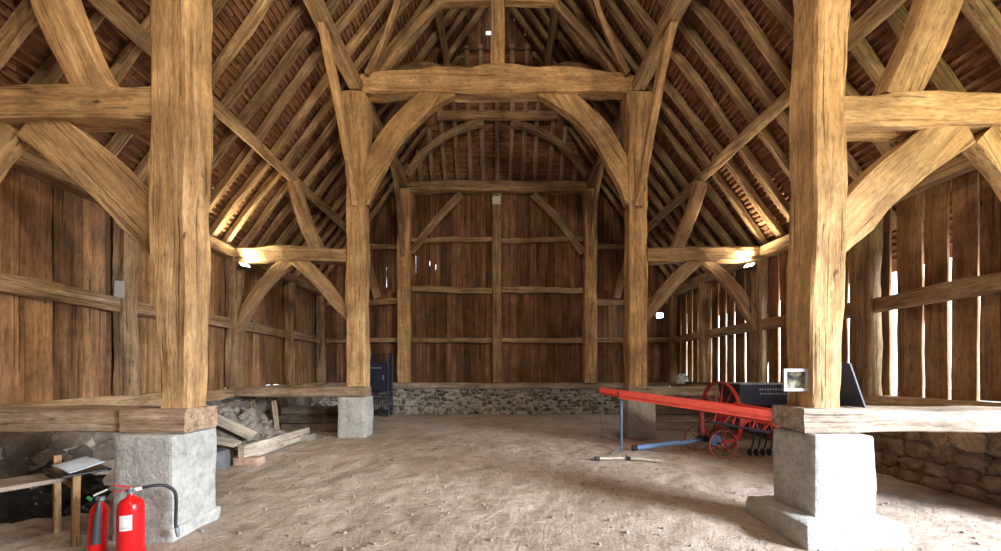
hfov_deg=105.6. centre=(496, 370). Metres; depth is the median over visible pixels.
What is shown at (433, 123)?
gable end wall
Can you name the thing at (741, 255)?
tie
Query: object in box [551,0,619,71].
strut
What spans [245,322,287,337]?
wall rail
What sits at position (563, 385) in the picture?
beam
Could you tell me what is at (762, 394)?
drill
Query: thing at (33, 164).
wall plate
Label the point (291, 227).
rafter
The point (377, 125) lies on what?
plate
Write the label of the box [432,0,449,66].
collar purlin
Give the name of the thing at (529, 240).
wall rail
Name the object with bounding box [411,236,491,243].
wall rail
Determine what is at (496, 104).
rafter
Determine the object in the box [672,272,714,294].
wall plate
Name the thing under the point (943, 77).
rafter
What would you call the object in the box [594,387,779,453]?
trough
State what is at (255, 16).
rafter
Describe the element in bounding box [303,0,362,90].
plate
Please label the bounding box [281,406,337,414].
lumber baulk
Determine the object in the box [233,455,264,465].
brick
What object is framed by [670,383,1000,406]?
beam
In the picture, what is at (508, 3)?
beam
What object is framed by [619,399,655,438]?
plinth
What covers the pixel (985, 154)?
brace
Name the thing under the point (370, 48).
rafter
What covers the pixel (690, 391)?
plate
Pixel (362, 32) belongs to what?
rafter
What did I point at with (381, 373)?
roll cage
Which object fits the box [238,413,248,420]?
rubble stone
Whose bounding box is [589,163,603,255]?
brace
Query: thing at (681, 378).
plastic bag
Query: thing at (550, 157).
rafter
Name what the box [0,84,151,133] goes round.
tie
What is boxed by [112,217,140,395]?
post
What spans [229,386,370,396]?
plate
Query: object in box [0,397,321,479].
wall
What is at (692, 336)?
wall rail
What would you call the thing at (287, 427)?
lumber baulk
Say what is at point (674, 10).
plate
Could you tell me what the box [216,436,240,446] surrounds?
plank
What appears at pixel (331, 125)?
rafter
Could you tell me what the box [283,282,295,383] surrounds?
post
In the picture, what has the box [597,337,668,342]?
wall rail
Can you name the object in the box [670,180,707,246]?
strut
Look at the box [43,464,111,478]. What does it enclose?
board
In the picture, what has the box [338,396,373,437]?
plinth
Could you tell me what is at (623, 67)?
brace
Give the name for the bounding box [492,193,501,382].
stud
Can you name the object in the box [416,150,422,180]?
rafter
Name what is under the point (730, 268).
wall plate
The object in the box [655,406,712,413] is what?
lumber baulk
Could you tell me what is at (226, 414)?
rubble stone
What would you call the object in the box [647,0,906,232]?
purlin
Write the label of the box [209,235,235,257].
wall plate
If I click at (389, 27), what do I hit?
brace
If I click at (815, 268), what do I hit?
post
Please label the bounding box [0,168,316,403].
wall
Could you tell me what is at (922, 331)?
wall
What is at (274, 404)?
lath
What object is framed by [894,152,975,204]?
wall plate
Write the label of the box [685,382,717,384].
plank
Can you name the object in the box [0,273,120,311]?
wall rail
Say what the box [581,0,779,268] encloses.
rafter
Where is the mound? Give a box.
[214,410,286,464]
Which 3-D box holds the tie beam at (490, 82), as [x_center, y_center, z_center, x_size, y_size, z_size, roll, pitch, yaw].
[-0.001,-6.500,8.577,6.071,0.694,0.435,0,0,0]
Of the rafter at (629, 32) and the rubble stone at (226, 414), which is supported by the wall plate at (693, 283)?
the rafter at (629, 32)
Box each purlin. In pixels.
[87,0,346,233]
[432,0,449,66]
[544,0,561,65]
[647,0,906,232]
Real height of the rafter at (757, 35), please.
8.618 m
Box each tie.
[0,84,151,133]
[235,245,346,265]
[646,246,759,264]
[841,90,1000,142]
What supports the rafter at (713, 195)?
on the wall plate at (693, 283)
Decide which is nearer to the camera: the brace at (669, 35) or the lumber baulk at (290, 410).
the brace at (669, 35)
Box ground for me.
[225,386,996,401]
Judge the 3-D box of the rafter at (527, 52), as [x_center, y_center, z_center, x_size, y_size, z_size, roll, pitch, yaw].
[0.890,-8.028,12.194,0.163,3.356,1.998,0,0,-1]
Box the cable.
[749,263,751,312]
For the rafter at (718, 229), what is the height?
8.615 m
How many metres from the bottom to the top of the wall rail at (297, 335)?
0.262 m
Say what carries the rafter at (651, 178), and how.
on the wall plate at (693, 283)
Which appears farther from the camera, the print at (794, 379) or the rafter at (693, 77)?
the rafter at (693, 77)
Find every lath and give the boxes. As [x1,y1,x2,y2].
[250,401,257,413]
[271,400,279,429]
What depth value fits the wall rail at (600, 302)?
12.86 m
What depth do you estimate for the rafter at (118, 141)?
5.57 m
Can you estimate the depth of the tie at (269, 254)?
8.48 m
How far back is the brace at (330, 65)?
7.53 m
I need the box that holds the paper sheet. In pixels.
[50,456,103,472]
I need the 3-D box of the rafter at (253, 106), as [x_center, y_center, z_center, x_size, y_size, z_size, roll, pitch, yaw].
[-3.244,-6.559,7.016,6.465,8.619,0.198,0,0,0]
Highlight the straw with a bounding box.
[42,434,775,550]
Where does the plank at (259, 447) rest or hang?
on the floor
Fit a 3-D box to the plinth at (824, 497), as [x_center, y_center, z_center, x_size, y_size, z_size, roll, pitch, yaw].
[3.282,1.174,3.878,0.983,1.139,0.925,0,0,0]
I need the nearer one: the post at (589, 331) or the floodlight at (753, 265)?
the floodlight at (753, 265)
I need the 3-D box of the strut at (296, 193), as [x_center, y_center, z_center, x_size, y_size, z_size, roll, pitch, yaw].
[-4.338,-3.486,8.606,0.808,1.612,0.214,0,0,0]
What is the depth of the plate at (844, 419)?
3.70 m
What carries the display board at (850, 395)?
on the plate at (844, 419)
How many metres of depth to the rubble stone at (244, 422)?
6.97 m
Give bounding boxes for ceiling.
[0,0,490,280]
[504,0,1000,295]
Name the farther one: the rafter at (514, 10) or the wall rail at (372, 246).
the wall rail at (372, 246)
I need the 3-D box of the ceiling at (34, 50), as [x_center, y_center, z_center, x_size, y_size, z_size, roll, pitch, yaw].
[-3.577,-6.385,3.575,6.927,9.260,19.550,0,0,0]
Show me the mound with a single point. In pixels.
(220, 432)
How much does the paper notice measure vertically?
0.277 m
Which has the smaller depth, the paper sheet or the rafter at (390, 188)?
the paper sheet
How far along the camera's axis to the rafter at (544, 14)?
9.83 m
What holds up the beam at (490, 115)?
attached to the brace at (475, 124)
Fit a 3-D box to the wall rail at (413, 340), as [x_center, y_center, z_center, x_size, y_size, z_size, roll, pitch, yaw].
[-1.530,-1.044,12.944,2.740,0.201,0.194,0,0,0]
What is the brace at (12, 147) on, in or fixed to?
attached to the post
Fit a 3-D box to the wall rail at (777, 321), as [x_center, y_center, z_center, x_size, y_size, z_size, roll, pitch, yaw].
[5.991,-1.037,7.355,0.213,0.268,2.230,0,0,0]
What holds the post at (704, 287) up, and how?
on the beam at (884, 400)
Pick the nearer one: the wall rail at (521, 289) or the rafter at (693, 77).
the rafter at (693, 77)
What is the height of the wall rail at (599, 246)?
0.188 m
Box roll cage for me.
[370,354,392,416]
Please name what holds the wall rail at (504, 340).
attached to the wall at (464, 265)
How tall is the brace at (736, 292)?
1.732 m
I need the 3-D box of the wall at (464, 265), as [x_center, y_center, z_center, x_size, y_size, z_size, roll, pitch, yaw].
[0.000,-3.359,13.088,13.200,7.718,0.104,0,0,0]
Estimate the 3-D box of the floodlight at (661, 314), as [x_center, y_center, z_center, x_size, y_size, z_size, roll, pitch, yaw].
[5.498,-1.864,12.761,0.166,0.193,0.290,0,0,-41]
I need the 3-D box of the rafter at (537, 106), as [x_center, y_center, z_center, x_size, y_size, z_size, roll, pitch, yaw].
[1.283,-7.735,12.364,0.174,2.767,1.677,0,0,1]
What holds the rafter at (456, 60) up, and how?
on the wall plate at (301, 283)
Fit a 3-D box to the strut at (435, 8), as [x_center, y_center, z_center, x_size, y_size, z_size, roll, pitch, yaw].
[-2.078,-7.452,8.642,1.705,1.935,0.175,0,0,0]
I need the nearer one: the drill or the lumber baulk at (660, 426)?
the drill
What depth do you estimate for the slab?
6.05 m
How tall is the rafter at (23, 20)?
8.606 m
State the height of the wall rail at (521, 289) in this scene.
0.251 m
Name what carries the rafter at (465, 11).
on the wall plate at (301, 283)
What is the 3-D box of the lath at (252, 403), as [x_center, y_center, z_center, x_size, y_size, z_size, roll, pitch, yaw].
[-4.943,0.870,7.760,0.267,0.530,0.067,0,0,26]
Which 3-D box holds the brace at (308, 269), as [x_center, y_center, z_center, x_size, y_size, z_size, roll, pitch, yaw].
[-3.978,-1.891,8.621,1.343,1.551,0.194,0,0,0]
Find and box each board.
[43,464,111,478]
[839,363,865,407]
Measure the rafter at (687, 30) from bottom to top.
8.618 m
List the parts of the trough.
stand leg, stand leg, rail, plate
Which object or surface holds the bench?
on the floor
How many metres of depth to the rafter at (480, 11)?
10.81 m
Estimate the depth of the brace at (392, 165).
12.15 m
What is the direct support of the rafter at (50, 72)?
on the wall plate at (33, 164)
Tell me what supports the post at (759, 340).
on the beam at (884, 400)
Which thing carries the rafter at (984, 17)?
on the wall plate at (959, 164)
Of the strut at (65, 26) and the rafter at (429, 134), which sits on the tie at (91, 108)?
the strut at (65, 26)
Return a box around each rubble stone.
[217,406,230,414]
[222,412,229,416]
[233,407,240,412]
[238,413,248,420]
[240,419,249,425]
[241,436,254,442]
[242,408,254,416]
[245,421,257,428]
[275,430,284,433]
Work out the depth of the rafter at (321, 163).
9.31 m
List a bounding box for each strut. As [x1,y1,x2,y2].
[30,0,118,86]
[286,180,323,247]
[370,257,380,298]
[373,0,442,71]
[490,0,504,62]
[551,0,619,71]
[613,260,623,298]
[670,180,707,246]
[872,0,963,95]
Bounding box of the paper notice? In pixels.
[114,281,123,297]
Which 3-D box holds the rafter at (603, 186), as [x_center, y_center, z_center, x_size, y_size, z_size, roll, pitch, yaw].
[4.682,-4.630,12.706,3.587,4.753,0.194,0,0,0]
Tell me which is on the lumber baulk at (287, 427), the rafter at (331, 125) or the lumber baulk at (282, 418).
the lumber baulk at (282, 418)
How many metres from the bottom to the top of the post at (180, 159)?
6.540 m
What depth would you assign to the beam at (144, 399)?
6.04 m
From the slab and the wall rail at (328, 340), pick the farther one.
the wall rail at (328, 340)
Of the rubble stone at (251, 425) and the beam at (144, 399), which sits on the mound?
the rubble stone at (251, 425)
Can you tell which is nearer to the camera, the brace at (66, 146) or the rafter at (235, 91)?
the brace at (66, 146)
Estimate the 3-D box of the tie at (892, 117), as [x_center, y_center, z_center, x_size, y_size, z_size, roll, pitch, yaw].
[4.644,-2.595,3.906,2.583,0.388,0.331,0,0,0]
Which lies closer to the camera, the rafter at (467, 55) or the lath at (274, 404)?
the lath at (274, 404)
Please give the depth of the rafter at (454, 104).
12.55 m
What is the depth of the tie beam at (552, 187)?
12.70 m
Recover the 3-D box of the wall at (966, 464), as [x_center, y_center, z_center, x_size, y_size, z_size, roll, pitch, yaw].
[6.084,1.123,8.356,0.532,1.115,9.312,0,0,0]
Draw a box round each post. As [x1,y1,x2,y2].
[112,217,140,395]
[148,0,212,407]
[225,257,243,388]
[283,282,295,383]
[316,295,325,382]
[342,90,372,386]
[395,188,413,382]
[582,188,598,382]
[620,91,651,386]
[668,295,677,382]
[698,281,710,382]
[749,257,768,381]
[786,0,850,407]
[852,217,882,395]
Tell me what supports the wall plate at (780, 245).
on the ceiling at (966, 54)
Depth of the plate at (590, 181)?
12.04 m
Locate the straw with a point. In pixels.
(419, 434)
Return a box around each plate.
[0,405,144,432]
[11,150,98,203]
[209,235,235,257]
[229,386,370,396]
[249,264,272,273]
[280,272,321,294]
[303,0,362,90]
[370,102,383,139]
[391,154,408,187]
[586,155,602,187]
[611,109,622,139]
[623,386,719,396]
[632,0,690,90]
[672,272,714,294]
[720,264,745,273]
[759,234,788,257]
[772,405,1000,432]
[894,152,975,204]
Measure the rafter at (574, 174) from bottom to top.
0.981 m
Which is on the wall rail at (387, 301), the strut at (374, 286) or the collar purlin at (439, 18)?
the strut at (374, 286)
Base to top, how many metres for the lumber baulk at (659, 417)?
0.203 m
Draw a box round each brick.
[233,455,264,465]
[301,433,315,441]
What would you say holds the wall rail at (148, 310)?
attached to the wall at (49, 350)
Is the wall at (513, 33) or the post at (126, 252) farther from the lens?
the wall at (513, 33)
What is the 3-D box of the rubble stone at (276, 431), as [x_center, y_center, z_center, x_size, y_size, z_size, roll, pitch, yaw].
[-4.330,1.267,7.572,0.231,0.201,0.226,0,0,-16]
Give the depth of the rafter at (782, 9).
5.53 m
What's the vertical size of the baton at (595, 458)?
0.067 m
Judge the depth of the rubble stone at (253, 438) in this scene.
6.73 m
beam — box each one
[0,382,323,406]
[324,382,669,388]
[360,63,633,102]
[407,180,586,194]
[436,0,489,8]
[437,110,556,120]
[505,0,557,8]
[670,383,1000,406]
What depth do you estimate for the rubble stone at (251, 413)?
7.23 m
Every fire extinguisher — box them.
[86,489,109,550]
[113,484,179,550]
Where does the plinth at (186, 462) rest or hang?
on the floor
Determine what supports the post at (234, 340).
on the beam at (144, 399)
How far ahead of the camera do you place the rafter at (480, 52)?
12.39 m
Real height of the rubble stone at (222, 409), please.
0.139 m
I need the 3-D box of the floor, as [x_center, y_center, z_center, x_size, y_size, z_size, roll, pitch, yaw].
[0.000,1.543,3.650,13.200,0.226,19.900,0,0,0]
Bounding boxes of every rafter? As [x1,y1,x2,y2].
[0,0,38,69]
[25,0,118,84]
[105,0,227,156]
[109,13,150,84]
[133,0,273,181]
[209,0,366,211]
[209,0,391,237]
[212,0,341,169]
[213,0,305,129]
[222,0,410,243]
[236,0,430,247]
[255,23,429,246]
[274,8,459,244]
[289,0,490,272]
[290,8,470,245]
[293,56,459,276]
[300,129,416,279]
[308,127,426,281]
[323,163,408,276]
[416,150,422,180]
[426,128,433,180]
[438,107,447,179]
[452,101,459,179]
[464,46,472,179]
[478,43,485,180]
[494,102,499,179]
[504,0,719,290]
[508,43,514,179]
[520,43,529,180]
[522,8,720,264]
[532,50,711,293]
[533,101,539,179]
[535,8,745,279]
[547,109,555,180]
[549,9,736,245]
[559,127,566,179]
[565,0,755,245]
[568,126,685,282]
[569,121,692,279]
[572,151,577,180]
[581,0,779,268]
[584,161,670,277]
[601,0,787,237]
[624,0,789,220]
[657,0,789,178]
[689,0,788,135]
[724,0,896,230]
[762,0,924,219]
[848,15,951,188]
[875,0,965,91]
[960,0,1000,64]
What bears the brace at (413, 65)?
attached to the tie beam at (490, 82)
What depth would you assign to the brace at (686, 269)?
8.54 m
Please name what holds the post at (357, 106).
on the plate at (321, 391)
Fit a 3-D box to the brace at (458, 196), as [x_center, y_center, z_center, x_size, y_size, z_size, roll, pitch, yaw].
[-2.068,-4.991,12.869,1.877,2.149,0.151,0,0,0]
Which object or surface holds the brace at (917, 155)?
attached to the post at (815, 268)
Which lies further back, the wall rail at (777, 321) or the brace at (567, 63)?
the brace at (567, 63)
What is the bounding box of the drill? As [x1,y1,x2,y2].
[632,381,786,458]
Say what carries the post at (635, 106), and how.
on the plate at (690, 391)
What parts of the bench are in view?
leg, cross rail, leg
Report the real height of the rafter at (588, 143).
6.299 m
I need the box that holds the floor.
[0,414,1000,550]
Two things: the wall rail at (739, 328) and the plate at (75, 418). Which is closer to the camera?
the plate at (75, 418)
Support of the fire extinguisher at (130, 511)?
on the floor
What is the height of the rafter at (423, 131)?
5.605 m
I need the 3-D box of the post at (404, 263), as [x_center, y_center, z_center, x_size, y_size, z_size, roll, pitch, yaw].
[-3.117,-2.820,12.781,0.538,6.420,0.504,0,0,0]
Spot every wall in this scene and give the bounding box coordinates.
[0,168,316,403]
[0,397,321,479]
[320,388,665,414]
[325,176,669,385]
[406,50,587,180]
[459,6,534,49]
[677,169,1000,401]
[682,397,1000,507]
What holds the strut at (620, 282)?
on the wall rail at (600, 302)
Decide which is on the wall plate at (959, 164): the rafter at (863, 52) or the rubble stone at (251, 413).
the rafter at (863, 52)
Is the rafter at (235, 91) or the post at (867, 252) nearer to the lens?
the post at (867, 252)
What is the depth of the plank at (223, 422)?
6.57 m
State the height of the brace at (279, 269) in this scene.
1.748 m
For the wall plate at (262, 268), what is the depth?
9.50 m
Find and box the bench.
[0,454,80,546]
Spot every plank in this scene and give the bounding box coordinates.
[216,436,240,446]
[217,414,256,439]
[238,427,309,457]
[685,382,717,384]
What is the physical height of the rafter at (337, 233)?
6.398 m
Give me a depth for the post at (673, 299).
12.73 m
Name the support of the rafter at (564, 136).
on the wall at (464, 265)
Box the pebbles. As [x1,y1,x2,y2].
[34,431,990,550]
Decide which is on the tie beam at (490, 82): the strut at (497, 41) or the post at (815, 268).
the strut at (497, 41)
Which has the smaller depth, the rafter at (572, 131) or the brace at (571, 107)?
the brace at (571, 107)
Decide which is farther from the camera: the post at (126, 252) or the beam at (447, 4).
the beam at (447, 4)
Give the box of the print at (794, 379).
[787,372,804,387]
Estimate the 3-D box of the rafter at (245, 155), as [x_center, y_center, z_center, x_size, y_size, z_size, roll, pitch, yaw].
[-3.237,-6.558,7.479,6.472,8.607,0.218,0,0,0]
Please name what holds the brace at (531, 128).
attached to the plate at (590, 181)
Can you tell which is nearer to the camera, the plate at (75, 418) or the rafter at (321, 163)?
the plate at (75, 418)
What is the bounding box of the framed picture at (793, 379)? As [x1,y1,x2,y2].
[783,369,807,390]
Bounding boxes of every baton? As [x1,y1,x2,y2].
[594,457,623,459]
[626,456,661,461]
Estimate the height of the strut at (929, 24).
1.670 m
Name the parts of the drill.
guide plate, lid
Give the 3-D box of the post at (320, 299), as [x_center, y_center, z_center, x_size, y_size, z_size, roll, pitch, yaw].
[-5.947,-1.075,12.841,0.251,2.930,0.302,0,0,0]
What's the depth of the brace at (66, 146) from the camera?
3.82 m
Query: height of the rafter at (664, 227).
7.228 m
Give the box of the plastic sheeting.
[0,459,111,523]
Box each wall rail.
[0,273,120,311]
[137,301,231,328]
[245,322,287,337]
[294,331,319,342]
[325,298,396,306]
[326,337,396,342]
[370,244,396,249]
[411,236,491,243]
[411,285,491,294]
[411,338,491,342]
[502,236,582,243]
[502,286,582,293]
[502,337,582,342]
[597,244,624,249]
[597,298,667,305]
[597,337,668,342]
[674,331,698,342]
[705,322,748,337]
[762,302,853,328]
[874,272,1000,311]
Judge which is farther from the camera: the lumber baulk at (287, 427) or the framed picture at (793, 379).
the lumber baulk at (287, 427)
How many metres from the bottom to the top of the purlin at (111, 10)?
0.318 m
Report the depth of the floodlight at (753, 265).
8.49 m
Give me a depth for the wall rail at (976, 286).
5.03 m
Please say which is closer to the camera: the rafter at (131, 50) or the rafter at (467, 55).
the rafter at (131, 50)
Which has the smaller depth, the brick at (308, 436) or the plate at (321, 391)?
the brick at (308, 436)
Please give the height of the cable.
1.122 m
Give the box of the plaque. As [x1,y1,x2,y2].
[492,196,499,203]
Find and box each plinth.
[112,428,220,542]
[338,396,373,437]
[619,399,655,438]
[746,427,909,550]
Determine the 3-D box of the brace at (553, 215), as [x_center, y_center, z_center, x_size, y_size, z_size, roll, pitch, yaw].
[2.069,-4.989,12.875,1.882,2.160,0.161,0,0,0]
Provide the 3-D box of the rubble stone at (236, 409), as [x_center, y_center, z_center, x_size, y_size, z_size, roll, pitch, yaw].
[-5.042,0.759,7.341,0.154,0.156,0.207,0,0,-41]
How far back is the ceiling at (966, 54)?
7.24 m
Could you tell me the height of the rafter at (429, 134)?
1.539 m
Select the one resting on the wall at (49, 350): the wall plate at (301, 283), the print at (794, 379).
the wall plate at (301, 283)
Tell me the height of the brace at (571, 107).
2.874 m
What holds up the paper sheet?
on the board at (58, 473)
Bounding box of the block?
[119,406,216,432]
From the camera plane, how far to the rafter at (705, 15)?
6.46 m
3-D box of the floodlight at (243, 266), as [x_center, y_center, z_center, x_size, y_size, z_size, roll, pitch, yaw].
[-5.684,-2.345,8.535,0.172,0.164,0.246,0,0,32]
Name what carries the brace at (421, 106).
attached to the post at (357, 106)
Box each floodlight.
[237,262,249,271]
[656,312,663,318]
[743,263,756,271]
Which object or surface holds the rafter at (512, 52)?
on the wall at (464, 265)
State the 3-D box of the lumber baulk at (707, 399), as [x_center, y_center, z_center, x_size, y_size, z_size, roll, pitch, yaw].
[4.785,0.761,9.390,1.942,0.184,0.220,0,0,7]
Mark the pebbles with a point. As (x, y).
(444, 486)
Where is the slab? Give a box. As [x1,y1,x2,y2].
[216,449,229,470]
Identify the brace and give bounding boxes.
[0,122,30,182]
[17,120,149,254]
[237,261,294,332]
[290,261,345,319]
[317,22,358,205]
[364,0,401,75]
[365,92,455,207]
[390,163,404,255]
[393,61,440,69]
[405,120,482,177]
[410,191,463,255]
[511,120,588,177]
[530,192,583,255]
[538,93,628,207]
[554,61,598,69]
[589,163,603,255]
[592,0,629,75]
[634,22,677,205]
[647,261,703,321]
[700,262,755,332]
[846,126,975,251]
[962,127,1000,200]
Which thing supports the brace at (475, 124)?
attached to the plate at (403, 180)
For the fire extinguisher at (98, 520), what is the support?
on the floor
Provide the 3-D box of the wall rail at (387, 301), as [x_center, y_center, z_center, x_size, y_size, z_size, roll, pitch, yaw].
[-4.580,-2.329,12.943,2.440,0.261,0.204,-1,0,0]
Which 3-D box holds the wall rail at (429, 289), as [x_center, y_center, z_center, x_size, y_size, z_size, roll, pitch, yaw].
[-1.530,-2.759,12.936,2.740,0.260,0.203,1,0,0]
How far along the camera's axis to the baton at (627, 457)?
6.39 m
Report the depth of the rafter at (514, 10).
10.74 m
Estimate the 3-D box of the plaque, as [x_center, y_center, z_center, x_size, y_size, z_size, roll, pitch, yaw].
[-0.020,-5.740,12.775,0.270,0.270,0.020,0,0,0]
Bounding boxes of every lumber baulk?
[278,414,337,422]
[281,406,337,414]
[281,423,337,431]
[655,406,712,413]
[656,398,719,404]
[656,414,733,421]
[656,422,728,430]
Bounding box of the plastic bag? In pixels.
[675,373,687,383]
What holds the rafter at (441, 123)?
on the wall at (464, 265)
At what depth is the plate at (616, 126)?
9.66 m
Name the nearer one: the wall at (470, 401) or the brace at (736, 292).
the brace at (736, 292)

